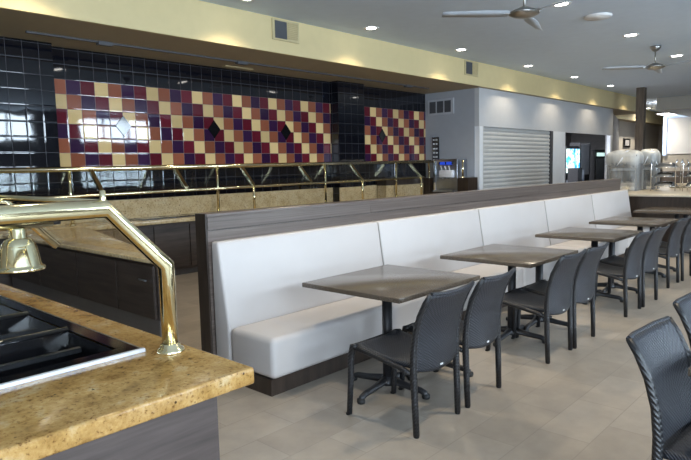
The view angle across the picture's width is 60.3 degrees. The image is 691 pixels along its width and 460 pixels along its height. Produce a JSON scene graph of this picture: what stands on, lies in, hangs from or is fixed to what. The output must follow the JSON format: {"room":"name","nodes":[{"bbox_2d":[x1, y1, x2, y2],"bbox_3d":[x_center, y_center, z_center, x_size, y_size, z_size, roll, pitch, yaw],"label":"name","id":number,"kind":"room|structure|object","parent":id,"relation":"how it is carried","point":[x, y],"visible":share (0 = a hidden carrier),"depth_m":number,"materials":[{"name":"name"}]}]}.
{"room":"eatery","nodes":[
{"label":"eatery","id":0,"kind":"room"},
{"bbox_2d":[0,36,61,203],"bbox_3d":[-6.430,-0.562,5.872,0.210,3.420,6.960,4,8,43],"label":"wall","id":1,"kind":"structure","parent":0,"point":[28,114],"depth_m":7.99,"materials":[{"name":"black tile"}]},
{"bbox_2d":[52,46,425,199],"bbox_3d":[-3.484,-0.994,9.345,0.200,3.420,16.100,4,8,43],"label":"wall","id":2,"kind":"structure","parent":0,"point":[169,126],"depth_m":10.24,"materials":[{"name":"tile"}]},
{"bbox_2d":[116,116,130,135],"bbox_3d":[-3.431,-1.609,9.197,0.012,0.310,0.254,4,8,43],"label":"diamond tile","id":3,"kind":"structure","parent":2,"relation":"attached to","point":[123,125],"depth_m":9.19,"materials":[{"name":"tile"}]},
{"bbox_2d":[208,121,219,137],"bbox_3d":[-2.298,-1.763,10.417,0.012,0.310,0.254,4,8,43],"label":"diamond tile","id":4,"kind":"structure","parent":2,"relation":"attached to","point":[214,129],"depth_m":10.41,"materials":[{"name":"black tile"}]},
{"bbox_2d":[281,124,290,139],"bbox_3d":[-1.165,-1.917,11.637,0.012,0.310,0.254,4,8,43],"label":"diamond tile","id":5,"kind":"structure","parent":2,"relation":"attached to","point":[285,131],"depth_m":11.63,"materials":[{"name":"black tile"}]},
{"bbox_2d":[379,129,385,141],"bbox_3d":[0.855,-2.192,13.812,0.012,0.310,0.254,4,8,43],"label":"diamond tile","id":6,"kind":"structure","parent":2,"relation":"attached to","point":[382,135],"depth_m":13.80,"materials":[{"name":"black tile"}]},
{"bbox_2d":[0,8,661,125],"bbox_3d":[3.381,-3.725,17.290,4.400,0.060,37.500,4,8,43],"label":"ceiling","id":7,"kind":"structure","parent":0,"point":[13,24],"depth_m":9.08,"materials":[{"name":"beige paint"}]},
{"bbox_2d":[25,30,428,88],"bbox_3d":[-1.032,-2.870,10.634,0.080,0.050,8.750,4,8,43],"label":"ceiling track","id":8,"kind":"object","parent":7,"relation":"attached to","point":[100,43],"visible":1,"depth_m":9.23,"materials":[{"name":"grey metal"}]},
{"bbox_2d":[223,65,252,69],"bbox_3d":[-1.880,-2.844,10.431,0.070,0.020,0.600,4,8,43],"label":"fitting","id":9,"kind":"object","parent":7,"relation":"attached to","point":[223,65],"visible":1,"depth_m":10.40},
{"bbox_2d":[330,81,365,201],"bbox_3d":[0.072,-1.444,12.859,0.230,3.420,0.830,4,8,43],"label":"wall","id":10,"kind":"structure","parent":0,"point":[347,116],"depth_m":12.62,"materials":[{"name":"black tile"}]},
{"bbox_2d":[53,185,377,225],"bbox_3d":[-3.419,-0.309,9.131,0.260,0.300,15.350,4,8,43],"label":"backsplash","id":11,"kind":"structure","parent":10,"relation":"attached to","point":[162,206],"depth_m":10.66,"materials":[{"name":"beige stone"}]},
{"bbox_2d":[195,179,620,354],"bbox_3d":[2.065,0.086,8.067,0.138,1.290,9.365,4,8,43],"label":"wall","id":12,"kind":"structure","parent":0,"point":[211,227],"depth_m":5.55,"materials":[{"name":"grey wood"}]},
{"bbox_2d":[175,253,690,459],"bbox_3d":[8.388,0.117,13.057,17.900,0.100,38.000,4,8,43],"label":"floor","id":13,"kind":"structure","parent":0,"point":[590,402],"depth_m":4.03,"materials":[{"name":"tile"}]},
{"bbox_2d":[2,227,161,336],"bbox_3d":[-2.546,0.549,6.522,3.598,0.900,1.028,4,8,43],"label":"base cabinet","id":14,"kind":"object","parent":13,"relation":"on","point":[91,271],"visible":0.8,"depth_m":5.79,"materials":[{"name":"brown wood"}]},
{"bbox_2d":[0,283,253,459],"bbox_3d":[-2.475,0.973,2.376,3.456,0.920,2.634,4,8,43],"label":"kitchen island","id":15,"kind":"object","parent":13,"relation":"on","point":[147,405],"visible":0.82,"depth_m":1.93,"materials":[{"name":"yellow stone"}]},
{"bbox_2d":[0,228,45,273],"bbox_3d":[-1.223,0.073,2.227,0.174,0.159,0.174,4,8,43],"label":"heat lamp","id":16,"kind":"object","parent":15,"relation":"hanging from","point":[19,254],"visible":0.96,"depth_m":2.18,"materials":[{"name":"gold metal"}]},
{"bbox_2d":[0,295,145,388],"bbox_3d":[-1.974,0.518,2.880,2.486,0.177,0.832,4,8,43],"label":"well","id":17,"kind":"object","parent":15,"relation":"in","point":[31,349],"visible":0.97,"depth_m":2.53,"materials":[{"name":"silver metal"}]},
{"bbox_2d":[0,190,184,355],"bbox_3d":[-2.390,0.202,2.226,2.508,0.640,2.520,4,8,43],"label":"guard","id":18,"kind":"object","parent":15,"relation":"on","point":[45,211],"visible":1,"depth_m":2.19,"materials":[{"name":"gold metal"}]},
{"bbox_2d":[0,185,377,286],"bbox_3d":[-3.217,0.152,9.002,0.780,1.200,15.350,4,8,43],"label":"countertop","id":19,"kind":"structure","parent":13,"relation":"on","point":[176,237],"depth_m":9.50,"materials":[{"name":"beige stone"}]},
{"bbox_2d":[129,213,196,220],"bbox_3d":[-2.708,-0.214,9.408,0.400,0.019,1.300,4,8,43],"label":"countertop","id":20,"kind":"structure","parent":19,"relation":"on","point":[193,214],"depth_m":9.17,"materials":[{"name":"stone"}]},
{"bbox_2d":[0,160,432,225],"bbox_3d":[-1.527,-0.779,10.537,0.426,0.856,11.148,4,8,43],"label":"sneeze guard","id":21,"kind":"object","parent":19,"relation":"on","point":[90,169],"visible":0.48,"depth_m":9.93,"materials":[{"name":"gold metal"}]},
{"bbox_2d":[376,176,423,197],"bbox_3d":[1.322,-1.025,14.149,0.290,0.459,1.470,4,8,43],"label":"sneeze guard","id":22,"kind":"object","parent":19,"relation":"on","point":[405,187],"visible":0.68,"depth_m":13.91,"materials":[{"name":"clear glass"}]},
{"bbox_2d":[302,264,479,404],"bbox_3d":[0.387,0.755,4.615,0.974,0.757,1.258,4,8,43],"label":"dining table","id":23,"kind":"object","parent":13,"relation":"on","point":[389,284],"visible":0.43,"depth_m":4.39,"materials":[{"name":"laminate"}]},
{"bbox_2d":[346,281,474,438],"bbox_3d":[0.420,0.766,3.825,0.715,0.897,0.509,4,8,43],"label":"woven chair","id":24,"kind":"object","parent":13,"relation":"on","point":[433,343],"visible":1,"depth_m":3.65,"materials":[{"name":"black wicker"}]},
{"bbox_2d":[212,190,655,396],"bbox_3d":[2.432,0.203,7.864,0.700,1.082,9.461,4,8,43],"label":"bench","id":25,"kind":"object","parent":13,"relation":"on","point":[292,335],"visible":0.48,"depth_m":5.18,"materials":[{"name":"white leather"}]},
{"bbox_2d":[212,222,382,360],"bbox_3d":[-0.310,0.479,5.278,0.193,0.953,1.921,4,8,43],"label":"cushion","id":26,"kind":"object","parent":25,"relation":"on","point":[256,278],"depth_m":4.96,"materials":[{"name":"white leather"}]},
{"bbox_2d":[232,296,426,378],"bbox_3d":[-0.045,0.822,5.076,0.507,0.303,1.921,4,8,43],"label":"seat cushion","id":27,"kind":"object","parent":25,"relation":"on","point":[283,344],"depth_m":4.61,"materials":[{"name":"white leather"}]},
{"bbox_2d":[377,209,482,271],"bbox_3d":[1.003,0.301,6.692,0.193,0.953,1.946,4,8,43],"label":"cushion","id":28,"kind":"object","parent":25,"relation":"on","point":[419,241],"depth_m":6.56,"materials":[{"name":"white leather"}]},
{"bbox_2d":[440,263,522,310],"bbox_3d":[1.267,0.643,6.490,0.507,0.303,1.946,4,8,43],"label":"seat cushion","id":29,"kind":"object","parent":25,"relation":"on","point":[482,269],"depth_m":6.80,"materials":[{"name":"white leather"}]},
{"bbox_2d":[477,200,549,246],"bbox_3d":[2.300,0.125,8.090,0.193,0.953,1.876,4,8,43],"label":"cushion","id":30,"kind":"object","parent":25,"relation":"on","point":[517,224],"depth_m":8.01,"materials":[{"name":"white leather"}]},
{"bbox_2d":[523,245,583,286],"bbox_3d":[2.565,0.467,7.887,0.507,0.303,1.876,4,8,43],"label":"seat cushion","id":31,"kind":"object","parent":25,"relation":"on","point":[528,273],"depth_m":7.48,"materials":[{"name":"white leather"}]},
{"bbox_2d":[544,194,594,245],"bbox_3d":[3.557,-0.046,9.443,0.193,0.953,1.826,4,8,43],"label":"cushion","id":32,"kind":"object","parent":25,"relation":"on","point":[571,211],"depth_m":9.31,"materials":[{"name":"white leather"}]},
{"bbox_2d":[555,238,627,258],"bbox_3d":[3.822,0.296,9.241,0.507,0.303,1.826,4,8,43],"label":"seat cushion","id":33,"kind":"object","parent":25,"relation":"on","point":[620,246],"depth_m":9.00,"materials":[{"name":"white leather"}]},
{"bbox_2d":[591,190,630,228],"bbox_3d":[4.814,-0.217,10.797,0.193,0.953,1.876,4,8,43],"label":"cushion","id":34,"kind":"object","parent":25,"relation":"on","point":[611,203],"depth_m":10.66,"materials":[{"name":"white leather"}]},
{"bbox_2d":[616,226,655,247],"bbox_3d":[5.079,0.125,10.594,0.507,0.303,1.876,4,8,43],"label":"seat cushion","id":35,"kind":"object","parent":25,"relation":"on","point":[645,229],"depth_m":10.54,"materials":[{"name":"white leather"}]},
{"bbox_2d":[423,177,477,193],"bbox_3d":[2.484,-0.616,14.507,1.580,1.320,0.510,4,8,43],"label":"cabinet","id":36,"kind":"object","parent":13,"relation":"on","point":[467,183],"visible":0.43,"depth_m":14.00,"materials":[{"name":"brown wood"}]},
{"bbox_2d":[433,159,466,191],"bbox_3d":[2.492,-1.313,14.341,0.660,0.780,0.572,4,8,43],"label":"machine","id":37,"kind":"object","parent":36,"relation":"on","point":[447,172],"visible":0.97,"depth_m":14.17,"materials":[{"name":"silver metal"}]},
{"bbox_2d":[433,190,454,191],"bbox_3d":[2.355,-0.935,14.223,0.540,0.040,0.120,4,8,43],"label":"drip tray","id":38,"kind":"object","parent":37,"relation":"on","point":[433,190],"depth_m":14.15,"materials":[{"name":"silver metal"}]},
{"bbox_2d":[461,160,464,177],"bbox_3d":[2.743,-1.431,13.924,0.100,0.410,0.100,4,8,43],"label":"brass post","id":39,"kind":"object","parent":36,"relation":"on","point":[462,176],"visible":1,"depth_m":13.90,"materials":[{"name":"metal"}]},
{"bbox_2d":[398,267,515,407],"bbox_3d":[0.804,0.713,4.253,0.715,0.897,0.509,4,8,41],"label":"woven chair","id":40,"kind":"object","parent":13,"relation":"on","point":[481,325],"visible":0.77,"depth_m":4.00,"materials":[{"name":"black wicker"}]},
{"bbox_2d":[440,244,577,346],"bbox_3d":[1.628,0.599,5.827,0.974,0.757,1.258,4,8,43],"label":"dining table","id":41,"kind":"object","parent":13,"relation":"on","point":[511,256],"visible":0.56,"depth_m":5.64,"materials":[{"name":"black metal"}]},
{"bbox_2d":[485,249,586,363],"bbox_3d":[1.638,0.606,5.093,0.715,0.897,0.509,4,8,43],"label":"woven chair","id":42,"kind":"object","parent":13,"relation":"on","point":[558,297],"visible":0.91,"depth_m":4.90,"materials":[{"name":"black wicker"}]},
{"bbox_2d":[516,242,608,348],"bbox_3d":[1.995,0.558,5.470,0.715,0.897,0.509,4,8,42],"label":"woven chair","id":43,"kind":"object","parent":13,"relation":"on","point":[585,277],"visible":0.76,"depth_m":5.26,"materials":[{"name":"black wicker"}]},
{"bbox_2d":[565,146,579,181],"bbox_3d":[8.120,-1.935,21.628,0.600,2.200,1.208,4,8,43],"label":"screen","id":44,"kind":"object","parent":13,"relation":"on","point":[572,153],"visible":0.29,"depth_m":21.34,"materials":[{"name":"blue glass"}]},
{"bbox_2d":[565,168,583,182],"bbox_3d":[8.256,-1.499,21.182,0.450,1.420,1.050,4,8,43],"label":"coffee brewer","id":45,"kind":"object","parent":13,"relation":"on","point":[574,174],"visible":0.62,"depth_m":20.83,"materials":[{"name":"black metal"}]},
{"bbox_2d":[570,142,590,180],"bbox_3d":[8.942,-2.147,22.749,0.430,2.350,0.992,4,8,43],"label":"machine","id":46,"kind":"object","parent":13,"relation":"on","point":[584,148],"visible":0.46,"depth_m":22.61,"materials":[{"name":"black metal"}]},
{"bbox_2d":[535,227,643,304],"bbox_3d":[3.024,0.409,7.330,0.974,0.757,1.258,4,8,43],"label":"dining table","id":47,"kind":"object","parent":13,"relation":"on","point":[594,235],"visible":0.57,"depth_m":7.19,"materials":[{"name":"brown wood"}]},
{"bbox_2d":[589,150,604,180],"bbox_3d":[10.185,-2.214,24.311,0.480,2.100,1.151,4,8,43],"label":"cooler","id":48,"kind":"object","parent":13,"relation":"on","point":[597,157],"visible":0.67,"depth_m":23.87,"materials":[{"name":"black metal"}]},
{"bbox_2d":[576,228,653,316],"bbox_3d":[2.921,0.431,6.476,0.715,0.897,0.509,4,8,43],"label":"woven chair","id":49,"kind":"object","parent":13,"relation":"on","point":[632,269],"visible":0.8,"depth_m":6.24,"materials":[{"name":"black wicker"}]},
{"bbox_2d":[595,224,669,306],"bbox_3d":[3.311,0.380,6.880,0.715,0.897,0.509,4,8,43],"label":"woven chair","id":50,"kind":"object","parent":13,"relation":"on","point":[651,251],"visible":0.69,"depth_m":6.68,"materials":[{"name":"black wicker"}]},
{"bbox_2d":[589,216,677,277],"bbox_3d":[4.247,0.235,8.721,0.974,0.757,1.258,4,8,43],"label":"dining table","id":51,"kind":"object","parent":13,"relation":"on","point":[640,222],"visible":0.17,"depth_m":8.53,"materials":[{"name":"brown wood"}]},
{"bbox_2d":[620,186,690,243],"bbox_3d":[8.283,-0.298,11.910,6.950,0.970,3.940,4,8,43],"label":"counter","id":52,"kind":"object","parent":13,"relation":"on","point":[663,196],"depth_m":11.49,"materials":[{"name":"brown wood"}]},
{"bbox_2d":[605,150,643,190],"bbox_3d":[6.208,-1.331,13.248,0.761,0.896,0.544,4,8,43],"label":"rack","id":53,"kind":"object","parent":52,"relation":"on","point":[628,172],"visible":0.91,"depth_m":13.12,"materials":[{"name":"grey metal"}]},
{"bbox_2d":[610,171,616,178],"bbox_3d":[6.053,-1.224,13.384,0.176,0.258,0.180,4,8,43],"label":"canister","id":54,"kind":"object","parent":53,"relation":"on","point":[613,174],"depth_m":13.32,"materials":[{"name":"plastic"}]},
{"bbox_2d":[611,162,617,166],"bbox_3d":[6.048,-1.472,13.357,0.166,0.118,0.170,4,8,43],"label":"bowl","id":55,"kind":"object","parent":53,"relation":"on","point":[613,164],"depth_m":13.30,"materials":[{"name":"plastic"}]},
{"bbox_2d":[617,170,622,180],"bbox_3d":[6.151,-1.216,13.293,0.176,0.258,0.180,4,8,43],"label":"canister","id":56,"kind":"object","parent":53,"relation":"on","point":[619,172],"depth_m":13.23,"materials":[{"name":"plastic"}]},
{"bbox_2d":[623,170,629,180],"bbox_3d":[6.249,-1.209,13.203,0.176,0.258,0.180,4,8,43],"label":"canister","id":57,"kind":"object","parent":53,"relation":"on","point":[626,173],"depth_m":13.14,"materials":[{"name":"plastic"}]},
{"bbox_2d":[623,161,630,166],"bbox_3d":[6.244,-1.458,13.177,0.166,0.118,0.170,4,8,43],"label":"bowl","id":58,"kind":"object","parent":53,"relation":"on","point":[627,164],"depth_m":13.12,"materials":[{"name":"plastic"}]},
{"bbox_2d":[630,170,634,180],"bbox_3d":[6.347,-1.202,13.113,0.176,0.258,0.180,4,8,43],"label":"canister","id":59,"kind":"object","parent":53,"relation":"on","point":[632,172],"depth_m":13.05,"materials":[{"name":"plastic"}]},
{"bbox_2d":[640,149,660,189],"bbox_3d":[6.936,-1.393,13.592,0.411,0.916,0.544,4,8,43],"label":"rack","id":60,"kind":"object","parent":52,"relation":"on","point":[646,173],"visible":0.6,"depth_m":13.48,"materials":[{"name":"grey metal"}]},
{"bbox_2d":[643,170,647,179],"bbox_3d":[6.907,-1.267,13.613,0.176,0.258,0.180,4,8,43],"label":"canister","id":61,"kind":"object","parent":60,"relation":"on","point":[645,172],"depth_m":13.57,"materials":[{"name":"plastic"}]},
{"bbox_2d":[648,170,651,179],"bbox_3d":[6.951,-1.264,13.573,0.176,0.258,0.180,4,8,43],"label":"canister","id":62,"kind":"object","parent":60,"relation":"on","point":[649,171],"depth_m":13.51,"materials":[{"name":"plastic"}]},
{"bbox_2d":[620,186,690,196],"bbox_3d":[8.272,-0.761,11.861,6.950,0.040,3.940,4,8,43],"label":"countertop","id":63,"kind":"structure","parent":52,"relation":"on","point":[661,191],"depth_m":12.20,"materials":[{"name":"beige stone"}]},
{"bbox_2d":[650,159,681,190],"bbox_3d":[6.858,-1.175,12.739,0.549,0.664,0.420,4,8,43],"label":"wire rack","id":64,"kind":"object","parent":52,"relation":"on","point":[665,164],"visible":0.98,"depth_m":12.65,"materials":[{"name":"silver metal"}]},
{"bbox_2d":[669,183,690,187],"bbox_3d":[7.858,-1.009,13.544,0.860,0.110,0.110,4,8,43],"label":"tray","id":65,"kind":"object","parent":52,"relation":"on","point":[684,184],"visible":0.36,"depth_m":13.65,"materials":[{"name":"silver metal"}]},
{"bbox_2d":[681,159,690,190],"bbox_3d":[7.306,-1.142,12.326,0.549,0.664,0.420,4,8,43],"label":"wire rack","id":66,"kind":"object","parent":52,"relation":"on","point":[688,184],"visible":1,"depth_m":12.33,"materials":[{"name":"silver metal"}]},
{"bbox_2d":[622,216,690,287],"bbox_3d":[4.100,0.262,7.833,0.715,0.897,0.509,4,8,43],"label":"woven chair","id":67,"kind":"object","parent":13,"relation":"on","point":[673,244],"visible":0.75,"depth_m":7.56,"materials":[{"name":"black wicker"}]},
{"bbox_2d":[626,316,690,459],"bbox_3d":[1.569,0.886,2.438,0.509,0.897,0.715,-7,8,-43],"label":"woven chair","id":68,"kind":"object","parent":13,"relation":"on","point":[661,352],"visible":0.99,"depth_m":2.58,"materials":[{"name":"black wicker"}]},
{"bbox_2d":[634,207,690,253],"bbox_3d":[5.753,0.015,10.489,0.974,0.757,1.258,4,8,43],"label":"dining table","id":69,"kind":"object","parent":13,"relation":"on","point":[662,210],"visible":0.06,"depth_m":10.30,"materials":[{"name":"brown wood"}]},
{"bbox_2d":[660,218,690,280],"bbox_3d":[4.521,0.207,8.258,0.715,0.897,0.509,4,8,43],"label":"woven chair","id":70,"kind":"object","parent":13,"relation":"on","point":[685,246],"visible":0.54,"depth_m":7.97,"materials":[{"name":"black wicker"}]},
{"bbox_2d":[673,292,690,347],"bbox_3d":[2.086,0.813,3.025,0.509,0.897,0.715,-7,8,-43],"label":"woven chair","id":71,"kind":"object","parent":13,"relation":"on","point":[682,305],"visible":0.98,"depth_m":3.06,"materials":[{"name":"black wicker"}]},
{"bbox_2d":[200,0,690,112],"bbox_3d":[8.296,-3.925,12.632,17.900,0.150,38.000,4,8,43],"label":"ceiling","id":72,"kind":"structure","parent":0,"point":[567,45],"depth_m":10.54,"materials":[{"name":"paint"}]},
{"bbox_2d":[364,26,378,29],"bbox_3d":[0.433,-3.388,9.996,0.260,0.011,0.260,4,8,43],"label":"recessed light","id":73,"kind":"object","parent":72,"relation":"in","point":[368,27],"visible":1,"depth_m":10.00,"materials":[{"name":"white"}]},
{"bbox_2d":[442,0,571,29],"bbox_3d":[2.455,-2.948,7.592,1.806,0.475,1.806,4,8,43],"label":"ceiling fan","id":74,"kind":"object","parent":72,"relation":"hanging from","point":[527,13],"visible":1,"depth_m":7.55,"materials":[{"name":"silver metal"}]},
{"bbox_2d":[552,1,570,6],"bbox_3d":[3.166,-3.318,8.742,0.290,0.011,0.290,4,8,43],"label":"recessed light","id":75,"kind":"object","parent":72,"relation":"in","point":[568,2],"visible":0.71,"depth_m":8.76,"materials":[{"name":"white"}]},
{"bbox_2d":[584,12,611,20],"bbox_3d":[4.040,-3.410,9.523,0.420,0.032,0.420,4,8,43],"label":"ceiling speaker","id":76,"kind":"object","parent":72,"relation":"attached to","point":[596,16],"visible":1,"depth_m":9.46},
{"bbox_2d":[623,33,638,36],"bbox_3d":[5.287,-3.606,11.026,0.290,0.011,0.290,4,8,43],"label":"recessed light","id":77,"kind":"object","parent":72,"relation":"in","point":[632,34],"visible":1,"depth_m":11.03,"materials":[{"name":"white"}]},
{"bbox_2d":[602,45,690,73],"bbox_3d":[6.508,-3.529,12.238,1.842,0.475,1.757,4,8,43],"label":"ceiling fan","id":78,"kind":"object","parent":72,"relation":"hanging from","point":[657,67],"visible":1,"depth_m":12.15,"materials":[{"name":"silver metal"}]},
{"bbox_2d":[425,88,474,177],"bbox_3d":[1.647,-1.763,15.598,4.010,3.410,0.120,4,8,43],"label":"wall","id":79,"kind":"structure","parent":0,"point":[455,132],"depth_m":14.47,"materials":[{"name":"paint"}]},
{"bbox_2d":[432,137,438,160],"bbox_3d":[2.256,-2.009,14.894,0.190,0.620,0.036,4,8,43],"label":"menu sign","id":80,"kind":"object","parent":79,"relation":"attached to","point":[435,140],"visible":0.88,"depth_m":14.88,"materials":[{"name":"black plastic"}]},
{"bbox_2d":[428,98,453,115],"bbox_3d":[2.348,-3.035,14.682,0.760,0.380,0.032,4,8,43],"label":"air vent","id":81,"kind":"object","parent":79,"relation":"in","point":[440,106],"visible":1,"depth_m":14.66,"materials":[{"name":"grey metal"}]},
{"bbox_2d":[475,88,612,134],"bbox_3d":[6.145,-3.312,17.311,0.120,0.890,9.000,4,8,43],"label":"wall header","id":82,"kind":"structure","parent":0,"point":[493,108],"depth_m":16.25,"materials":[{"name":"grey paint"}]},
{"bbox_2d":[0,0,635,111],"bbox_3d":[1.827,-3.405,12.332,0.050,0.530,28.100,4,8,43],"label":"soffit","id":83,"kind":"structure","parent":82,"relation":"attached to","point":[198,20],"depth_m":9.47,"materials":[{"name":"beige paint"}]},
{"bbox_2d":[271,18,298,43],"bbox_3d":[-0.928,-3.108,9.295,0.036,0.320,0.560,4,8,43],"label":"air vent","id":84,"kind":"object","parent":83,"relation":"attached to","point":[282,30],"visible":1,"depth_m":9.28,"materials":[{"name":"beige metal"}]},
{"bbox_2d":[464,60,477,76],"bbox_3d":[2.832,-3.620,13.345,0.036,0.320,0.580,4,8,43],"label":"air vent","id":85,"kind":"object","parent":83,"relation":"attached to","point":[470,68],"visible":1,"depth_m":13.31,"materials":[{"name":"beige metal"}]},
{"bbox_2d":[483,126,552,188],"bbox_3d":[4.592,-1.874,15.734,0.105,1.570,3.960,4,8,43],"label":"shutter","id":86,"kind":"object","parent":82,"relation":"attached to","point":[511,157],"visible":0.95,"depth_m":15.58,"materials":[{"name":"silver metal"}]},
{"bbox_2d":[475,126,612,189],"bbox_3d":[6.190,-1.618,17.496,0.120,2.520,8.980,4,8,43],"label":"trim","id":87,"kind":"structure","parent":82,"relation":"attached to","point":[558,137],"depth_m":17.25,"materials":[{"name":"white paint"}]},
{"bbox_2d":[565,132,570,145],"bbox_3d":[6.796,-2.761,23.984,0.120,3.410,19.280,4,8,43],"label":"wall","id":88,"kind":"structure","parent":0,"point":[567,135],"depth_m":27.61,"materials":[{"name":"grey paint"}]},
{"bbox_2d":[571,133,604,149],"bbox_3d":[11.400,-3.216,27.313,2.100,3.410,0.100,4,8,43],"label":"wall","id":89,"kind":"structure","parent":0,"point":[597,142],"depth_m":27.25,"materials":[{"name":"grey paint"}]},
{"bbox_2d":[604,114,618,178],"bbox_3d":[10.632,-2.817,23.690,0.116,3.410,6.565,2,7,27],"label":"wall","id":90,"kind":"structure","parent":0,"point":[615,141],"depth_m":23.69,"materials":[{"name":"grey paint"}]},
{"bbox_2d":[615,110,663,124],"bbox_3d":[13.417,-5.204,27.039,0.060,0.550,9.400,4,8,43],"label":"trim","id":91,"kind":"structure","parent":90,"relation":"attached to","point":[651,117],"depth_m":27.91,"materials":[{"name":"beige paint"}]},
{"bbox_2d":[618,121,658,185],"bbox_3d":[14.201,-3.442,28.863,0.100,3.410,6.000,4,8,43],"label":"wall","id":92,"kind":"structure","parent":0,"point":[626,129],"depth_m":27.99,"materials":[{"name":"beige paint"}]},
{"bbox_2d":[623,138,630,146],"bbox_3d":[12.901,-3.997,27.293,0.050,0.400,0.950,4,8,43],"label":"picture frame","id":93,"kind":"object","parent":92,"relation":"attached to","point":[626,142],"visible":1,"depth_m":27.20,"materials":[{"name":"grey paint"}]},
{"bbox_2d":[634,87,646,185],"bbox_3d":[9.503,-2.588,19.217,0.320,3.940,0.320,4,8,43],"label":"square column","id":94,"kind":"structure","parent":0,"point":[641,92],"depth_m":19.03,"materials":[{"name":"brown wood"}]},
{"bbox_2d":[658,125,662,168],"bbox_3d":[21.037,-3.640,26.739,17.600,3.940,0.200,4,8,43],"label":"wall","id":95,"kind":"structure","parent":0,"point":[660,132],"depth_m":30.86,"materials":[{"name":"beige paint"}]},
{"bbox_2d":[656,95,690,110],"bbox_3d":[16.378,-4.364,18.023,12.750,0.470,0.100,4,8,43],"label":"trim","id":96,"kind":"structure","parent":0,"point":[676,102],"depth_m":21.90,"materials":[{"name":"beige paint"}]},
{"bbox_2d":[660,108,690,116],"bbox_3d":[19.567,-4.602,21.473,12.750,0.080,9.300,4,8,43],"label":"ceiling","id":97,"kind":"structure","parent":0,"point":[684,112],"depth_m":22.95,"materials":[{"name":"paint"}]},
{"bbox_2d":[655,112,678,115],"bbox_3d":[12.902,-4.650,23.887,0.520,0.030,1.320,4,8,43],"label":"recessed light","id":98,"kind":"object","parent":97,"relation":"in","point":[669,113],"visible":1,"depth_m":23.79,"materials":[{"name":"white"}]},
{"bbox_2d":[662,154,690,170],"bbox_3d":[19.667,-2.934,22.564,13.896,3.470,0.120,4,8,43],"label":"wall","id":99,"kind":"structure","parent":0,"point":[672,158],"depth_m":26.81,"materials":[{"name":"beige paint"}]},
{"bbox_2d":[662,115,690,154],"bbox_3d":[15.684,-4.258,25.943,3.339,1.897,0.100,4,8,43],"label":"wall recess","id":100,"kind":"structure","parent":99,"relation":"attached to","point":[676,128],"depth_m":26.71,"materials":[{"name":"white paint"}]},
{"bbox_2d":[662,171,690,182],"bbox_3d":[19.636,-1.758,22.625,13.896,1.120,0.050,4,8,43],"label":"baseboard","id":101,"kind":"structure","parent":99,"relation":"attached to","point":[672,179],"depth_m":26.82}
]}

